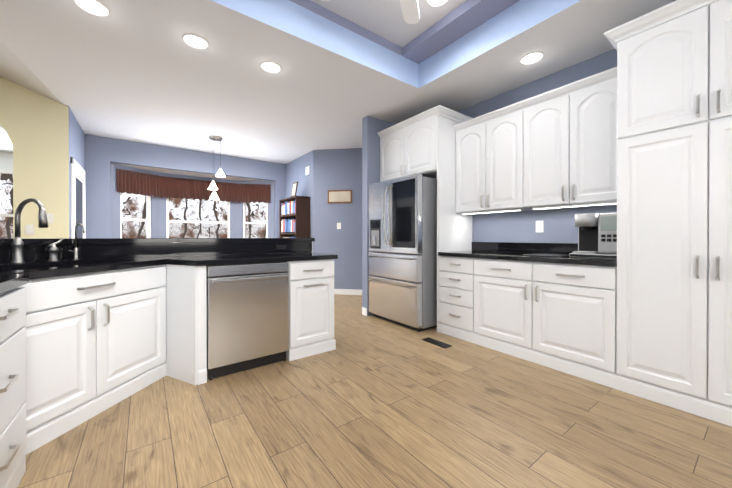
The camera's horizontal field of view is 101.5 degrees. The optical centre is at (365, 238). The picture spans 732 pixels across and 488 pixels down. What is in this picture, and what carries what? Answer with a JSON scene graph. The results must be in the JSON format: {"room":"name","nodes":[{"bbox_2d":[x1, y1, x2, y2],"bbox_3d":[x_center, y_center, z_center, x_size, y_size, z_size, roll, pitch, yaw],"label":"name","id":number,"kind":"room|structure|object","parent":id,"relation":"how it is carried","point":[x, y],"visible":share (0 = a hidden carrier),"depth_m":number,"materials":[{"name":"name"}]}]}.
{"room":"kitchen","nodes":[
{"label":"kitchen","id":0,"kind":"room"},
{"bbox_2d":[0,77,71,238],"bbox_3d":[-6.207,-1.387,2.072,5.970,4.921,0.150,0,0,-37],"label":"wall","id":1,"kind":"structure","parent":0,"point":[48,137],"depth_m":3.64,"materials":[{"name":"yellow paint"}]},
{"bbox_2d":[0,168,12,216],"bbox_3d":[-7.954,-0.406,4.409,6.000,1.700,0.120,0,0,-37],"label":"window frames","id":2,"kind":"structure","parent":1,"relation":"in","point":[6,171],"depth_m":5.42,"materials":[{"name":"white wood"}]},
{"bbox_2d":[25,225,33,234],"bbox_3d":[-4.035,-0.103,3.587,0.075,0.120,0.007,0,0,-37],"label":"outlet","id":3,"kind":"object","parent":1,"relation":"attached to","point":[29,229],"visible":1,"depth_m":3.58,"materials":[{"name":"white plastic"}]},
{"bbox_2d":[47,213,52,222],"bbox_3d":[-3.921,-0.243,3.668,0.120,0.120,0.011,0,0,-37],"label":"switch plate","id":4,"kind":"object","parent":1,"relation":"attached to","point":[50,218],"visible":0.4,"depth_m":3.69,"materials":[{"name":"white plastic"}]},
{"bbox_2d":[72,113,87,237],"bbox_3d":[-4.256,-0.535,4.330,0.150,3.200,1.110,0,0,-37],"label":"wall","id":5,"kind":"structure","parent":0,"point":[79,138],"depth_m":4.56,"materials":[{"name":"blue paint"}]},
{"bbox_2d":[70,157,85,237],"bbox_3d":[-4.111,0.005,4.291,0.088,2.120,1.088,0,0,-37],"label":"door frame","id":6,"kind":"structure","parent":5,"relation":"attached to","point":[78,195],"depth_m":4.19,"materials":[{"name":"white wood"}]},
{"bbox_2d":[88,135,283,237],"bbox_3d":[-3.393,-0.542,6.113,3.660,3.200,0.710,0,0,-37],"label":"wall","id":7,"kind":"structure","parent":0,"point":[105,154],"depth_m":5.70,"materials":[{"name":"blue paint"}]},
{"bbox_2d":[116,168,270,202],"bbox_3d":[-3.347,-1.001,6.125,2.697,0.422,0.403,0,0,-37],"label":"valance curtain","id":8,"kind":"object","parent":7,"relation":"attached to","point":[133,182],"visible":1,"depth_m":6.08,"materials":[{"name":"fabric"}]},
{"bbox_2d":[284,150,319,252],"bbox_3d":[-1.355,-0.543,6.310,0.150,3.200,1.380,0,0,-37],"label":"wall","id":9,"kind":"structure","parent":0,"point":[295,170],"depth_m":5.81,"materials":[{"name":"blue paint"}]},
{"bbox_2d":[306,166,309,175],"bbox_3d":[-1.145,-1.321,5.877,0.024,0.160,0.140,0,0,-37],"label":"wall box","id":10,"kind":"object","parent":9,"relation":"attached to","point":[308,170],"visible":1,"depth_m":5.84,"materials":[{"name":"white plastic"}]},
{"bbox_2d":[0,0,675,163],"bbox_3d":[-2.850,-2.698,1.542,10.800,2.307,11.050,0,0,-37],"label":"ceiling","id":11,"kind":"structure","parent":0,"point":[141,71],"depth_m":2.91,"materials":[{"name":"white paint"}]},
{"bbox_2d":[74,0,109,16],"bbox_3d":[-1.964,-1.662,2.146,0.195,0.010,0.195,0,0,8],"label":"recessed light","id":12,"kind":"object","parent":11,"relation":"in","point":[98,8],"depth_m":2.16,"materials":[{"name":"white"}]},
{"bbox_2d":[182,33,208,48],"bbox_3d":[-1.441,-1.663,2.533,0.195,0.010,0.195,0,0,8],"label":"recessed light","id":13,"kind":"object","parent":11,"relation":"in","point":[198,42],"depth_m":2.54,"materials":[{"name":"white"}]},
{"bbox_2d":[208,136,224,199],"bbox_3d":[-2.497,-1.158,5.014,0.261,1.039,0.276,0,0,-37],"label":"pendant light","id":14,"kind":"object","parent":11,"relation":"hanging from","point":[213,187],"visible":0.98,"depth_m":4.99,"materials":[{"name":"white glass"}]},
{"bbox_2d":[260,61,280,72],"bbox_3d":[-0.927,-1.665,2.914,0.195,0.010,0.195,0,0,8],"label":"recessed light","id":15,"kind":"object","parent":11,"relation":"in","point":[274,67],"depth_m":2.91,"materials":[{"name":"white"}]},
{"bbox_2d":[321,0,419,23],"bbox_3d":[0.168,-1.860,1.789,1.251,0.329,1.292,0,0,-37],"label":"ceiling fan","id":16,"kind":"object","parent":11,"relation":"hanging from","point":[410,10],"visible":1,"depth_m":2.33,"materials":[{"name":"white"}]},
{"bbox_2d":[427,0,447,6],"bbox_3d":[0.609,-2.023,2.520,0.195,0.010,0.195,0,0,8],"label":"recessed light","id":17,"kind":"object","parent":11,"relation":"in","point":[435,3],"depth_m":2.57,"materials":[{"name":"white"}]},
{"bbox_2d":[520,51,543,64],"bbox_3d":[1.532,-1.664,2.769,0.195,0.010,0.195,0,0,8],"label":"recessed light","id":18,"kind":"object","parent":11,"relation":"in","point":[536,56],"depth_m":2.76,"materials":[{"name":"white"}]},
{"bbox_2d":[320,148,359,289],"bbox_3d":[-0.202,-0.540,5.662,0.930,3.200,1.246,0,0,-37],"label":"wall","id":19,"kind":"structure","parent":0,"point":[339,168],"depth_m":5.63,"materials":[{"name":"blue paint"}]},
{"bbox_2d":[328,190,351,202],"bbox_3d":[-0.492,-0.780,5.621,0.470,0.250,0.023,0,0,8],"label":"landscape picture","id":20,"kind":"object","parent":19,"relation":"attached to","point":[339,196],"visible":1,"depth_m":5.61,"materials":[{"name":"brown wood"}]},
{"bbox_2d":[334,289,361,294],"bbox_3d":[-0.209,1.010,5.591,1.128,0.100,1.129,0,0,-37],"label":"baseboard","id":21,"kind":"structure","parent":19,"relation":"attached to","point":[349,292],"depth_m":5.60,"materials":[{"name":"white wood"}]},
{"bbox_2d":[17,294,731,487],"bbox_3d":[-2.984,1.075,1.737,10.800,0.001,11.500,0,0,-37],"label":"floor","id":22,"kind":"structure","parent":0,"point":[371,401],"depth_m":1.67,"materials":[{"name":"brown wood"}]},
{"bbox_2d":[0,279,31,487],"bbox_3d":[-1.628,0.643,0.948,0.619,0.868,0.600,0,0,-37],"label":"base cabinet","id":23,"kind":"object","parent":22,"relation":"on","point":[16,303],"depth_m":1.26,"materials":[{"name":"white wood"}]},
{"bbox_2d":[0,252,337,293],"bbox_3d":[-0.186,0.188,0.620,2.549,0.040,4.979,0,0,-37],"label":"countertop","id":24,"kind":"structure","parent":23,"relation":"on","point":[12,276],"depth_m":2.14,"materials":[{"name":"black stone"}]},
{"bbox_2d":[10,198,47,263],"bbox_3d":[-2.098,-0.044,1.872,0.246,0.413,0.060,0,0,6],"label":"pull-down faucet","id":25,"kind":"object","parent":24,"relation":"on","point":[17,243],"visible":1,"depth_m":1.86,"materials":[{"name":"silver metal"}]},
{"bbox_2d":[47,238,63,261],"bbox_3d":[-2.160,0.080,2.084,0.073,0.164,0.073,0,0,-37],"label":"handle","id":26,"kind":"object","parent":24,"relation":"on","point":[53,249],"visible":1,"depth_m":2.06,"materials":[{"name":"silver metal"}]},
{"bbox_2d":[68,224,84,259],"bbox_3d":[-2.123,0.027,2.200,0.090,0.270,0.073,0,0,-37],"label":"filtered water faucet","id":27,"kind":"object","parent":24,"relation":"on","point":[75,251],"visible":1,"depth_m":2.20,"materials":[{"name":"silver metal"}]},
{"bbox_2d":[32,265,179,450],"bbox_3d":[-1.660,0.640,1.817,0.794,0.868,0.794,0,0,-37],"label":"base cabinet","id":28,"kind":"object","parent":22,"relation":"on","point":[76,350],"depth_m":1.82,"materials":[{"name":"white wood"}]},
{"bbox_2d":[0,238,314,264],"bbox_3d":[-1.584,0.537,2.410,2.795,1.070,0.791,0,0,-37],"label":"bar backsplash","id":29,"kind":"structure","parent":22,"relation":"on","point":[35,250],"depth_m":2.50,"materials":[{"name":"black stone"}]},
{"bbox_2d":[276,245,285,249],"bbox_3d":[-0.897,0.094,3.166,0.110,0.050,0.011,0,0,-37],"label":"outlet","id":30,"kind":"object","parent":29,"relation":"attached to","point":[280,246],"visible":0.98,"depth_m":3.16,"materials":[{"name":"black plastic"}]},
{"bbox_2d":[164,264,199,384],"bbox_3d":[-1.407,0.638,2.270,0.187,0.868,0.339,0,0,-37],"label":"base cabinet","id":31,"kind":"object","parent":22,"relation":"on","point":[189,275],"depth_m":2.21,"materials":[{"name":"white wood"}]},
{"bbox_2d":[206,261,288,379],"bbox_3d":[-1.078,0.638,2.621,0.632,0.866,0.645,0,0,-37],"label":"dishwasher","id":32,"kind":"object","parent":22,"relation":"on","point":[247,316],"visible":0.96,"depth_m":2.38,"materials":[{"name":"silver metal"}]},
{"bbox_2d":[279,196,309,237],"bbox_3d":[-1.454,0.128,6.065,0.295,1.860,0.860,0,0,-37],"label":"bookcase","id":33,"kind":"object","parent":22,"relation":"on","point":[294,216],"visible":0.5,"depth_m":5.79,"materials":[{"name":"brown wood"}]},
{"bbox_2d":[291,182,297,196],"bbox_3d":[-1.407,-0.949,5.872,0.066,0.297,0.220,0,0,-37],"label":"framed picture","id":34,"kind":"object","parent":33,"relation":"on","point":[294,188],"visible":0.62,"depth_m":5.85,"materials":[{"name":"brown wood"}]},
{"bbox_2d":[286,259,335,360],"bbox_3d":[-0.664,0.635,2.979,0.450,0.868,0.619,0,0,-37],"label":"base cabinet","id":35,"kind":"object","parent":22,"relation":"on","point":[311,282],"depth_m":2.72,"materials":[{"name":"white wood"}]},
{"bbox_2d":[368,173,436,331],"bbox_3d":[0.617,0.166,3.946,0.919,1.800,0.910,0,0,-37],"label":"refrigerator","id":36,"kind":"object","parent":22,"relation":"on","point":[402,256],"visible":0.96,"depth_m":3.54,"materials":[{"name":"silver metal"}]},
{"bbox_2d":[377,105,472,331],"bbox_3d":[0.771,-0.204,3.958,0.711,2.540,1.093,0,0,-37],"label":"tall cabinet","id":37,"kind":"object","parent":22,"relation":"on","point":[423,143],"visible":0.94,"depth_m":3.55,"materials":[{"name":"white wood"}]},
{"bbox_2d":[421,337,451,347],"bbox_3d":[0.719,1.065,3.055,0.110,0.008,0.310,0,0,-37],"label":"floor vent","id":38,"kind":"object","parent":22,"relation":"in","point":[436,342],"visible":1,"depth_m":3.04,"materials":[{"name":"black metal"}]},
{"bbox_2d":[439,256,470,341],"bbox_3d":[1.218,0.634,3.410,0.649,0.868,0.449,0,0,-37],"label":"base cabinet","id":39,"kind":"object","parent":22,"relation":"on","point":[455,272],"depth_m":3.21,"materials":[{"name":"white wood"}]},
{"bbox_2d":[471,258,616,388],"bbox_3d":[1.691,0.636,2.772,0.649,0.868,1.139,0,0,-37],"label":"base cabinet","id":40,"kind":"object","parent":22,"relation":"on","point":[561,317],"depth_m":2.47,"materials":[{"name":"white wood"}]},
{"bbox_2d":[438,242,616,266],"bbox_3d":[1.551,0.124,2.946,0.664,0.149,1.586,0,0,-37],"label":"countertop","id":41,"kind":"structure","parent":40,"relation":"on","point":[516,251],"depth_m":3.01,"materials":[{"name":"black stone"}]},
{"bbox_2d":[522,253,568,256],"bbox_3d":[1.654,0.154,2.705,0.370,0.010,0.300,0,0,-37],"label":"mat","id":42,"kind":"object","parent":41,"relation":"on","point":[550,255],"visible":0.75,"depth_m":2.64,"materials":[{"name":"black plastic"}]},
{"bbox_2d":[569,213,616,258],"bbox_3d":[1.959,-0.022,2.501,0.320,0.364,0.350,0,0,-37],"label":"coffee maker","id":43,"kind":"object","parent":41,"relation":"on","point":[597,235],"visible":0.75,"depth_m":2.44,"materials":[{"name":"silver metal"}]},
{"bbox_2d":[604,0,731,426],"bbox_3d":[2.269,-0.196,1.952,0.691,2.540,0.984,0,0,-37],"label":"pantry cabinets","id":44,"kind":"object","parent":22,"relation":"on","point":[674,215],"visible":1,"depth_m":1.88,"materials":[{"name":"white wood"}]},
{"bbox_2d":[360,116,395,315],"bbox_3d":[0.330,-0.535,4.397,0.860,3.200,0.120,0,0,-37],"label":"wall","id":45,"kind":"structure","parent":0,"point":[370,150],"depth_m":4.15,"materials":[{"name":"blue paint"}]},
{"bbox_2d":[362,307,366,314],"bbox_3d":[0.438,1.014,4.557,1.244,0.100,0.039,0,0,-37],"label":"baseboard","id":46,"kind":"structure","parent":45,"relation":"attached to","point":[364,310],"depth_m":4.13,"materials":[{"name":"white wood"}]},
{"bbox_2d":[458,49,616,242],"bbox_3d":[2.487,-0.527,2.367,0.150,3.200,5.950,0,0,-37],"label":"wall","id":47,"kind":"structure","parent":0,"point":[558,223],"depth_m":3.16,"materials":[{"name":"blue paint"}]},
{"bbox_2d":[453,103,520,214],"bbox_3d":[1.441,-0.817,3.355,0.349,1.030,0.794,0,0,-37],"label":"upper cabinet","id":48,"kind":"object","parent":47,"relation":"attached to","point":[488,147],"depth_m":3.21,"materials":[{"name":"white wood"}]},
{"bbox_2d":[536,221,542,231],"bbox_3d":[1.819,-0.121,3.137,0.007,0.120,0.075,0,0,-37],"label":"outlet","id":49,"kind":"object","parent":47,"relation":"attached to","point":[539,226],"visible":1,"depth_m":3.13,"materials":[{"name":"white plastic"}]},
{"bbox_2d":[521,67,616,210],"bbox_3d":[1.914,-0.815,2.717,0.349,1.030,0.794,0,0,-37],"label":"upper cabinet","id":50,"kind":"object","parent":47,"relation":"attached to","point":[554,148],"depth_m":2.60,"materials":[{"name":"white wood"}]},
{"label":"outside","id":51,"kind":"structure","parent":0,"visible":0},
{"bbox_2d":[0,173,265,238],"bbox_3d":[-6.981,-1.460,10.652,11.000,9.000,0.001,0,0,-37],"label":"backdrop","id":52,"kind":"structure","parent":51,"point":[133,205],"depth_m":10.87,"materials":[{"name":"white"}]}
]}

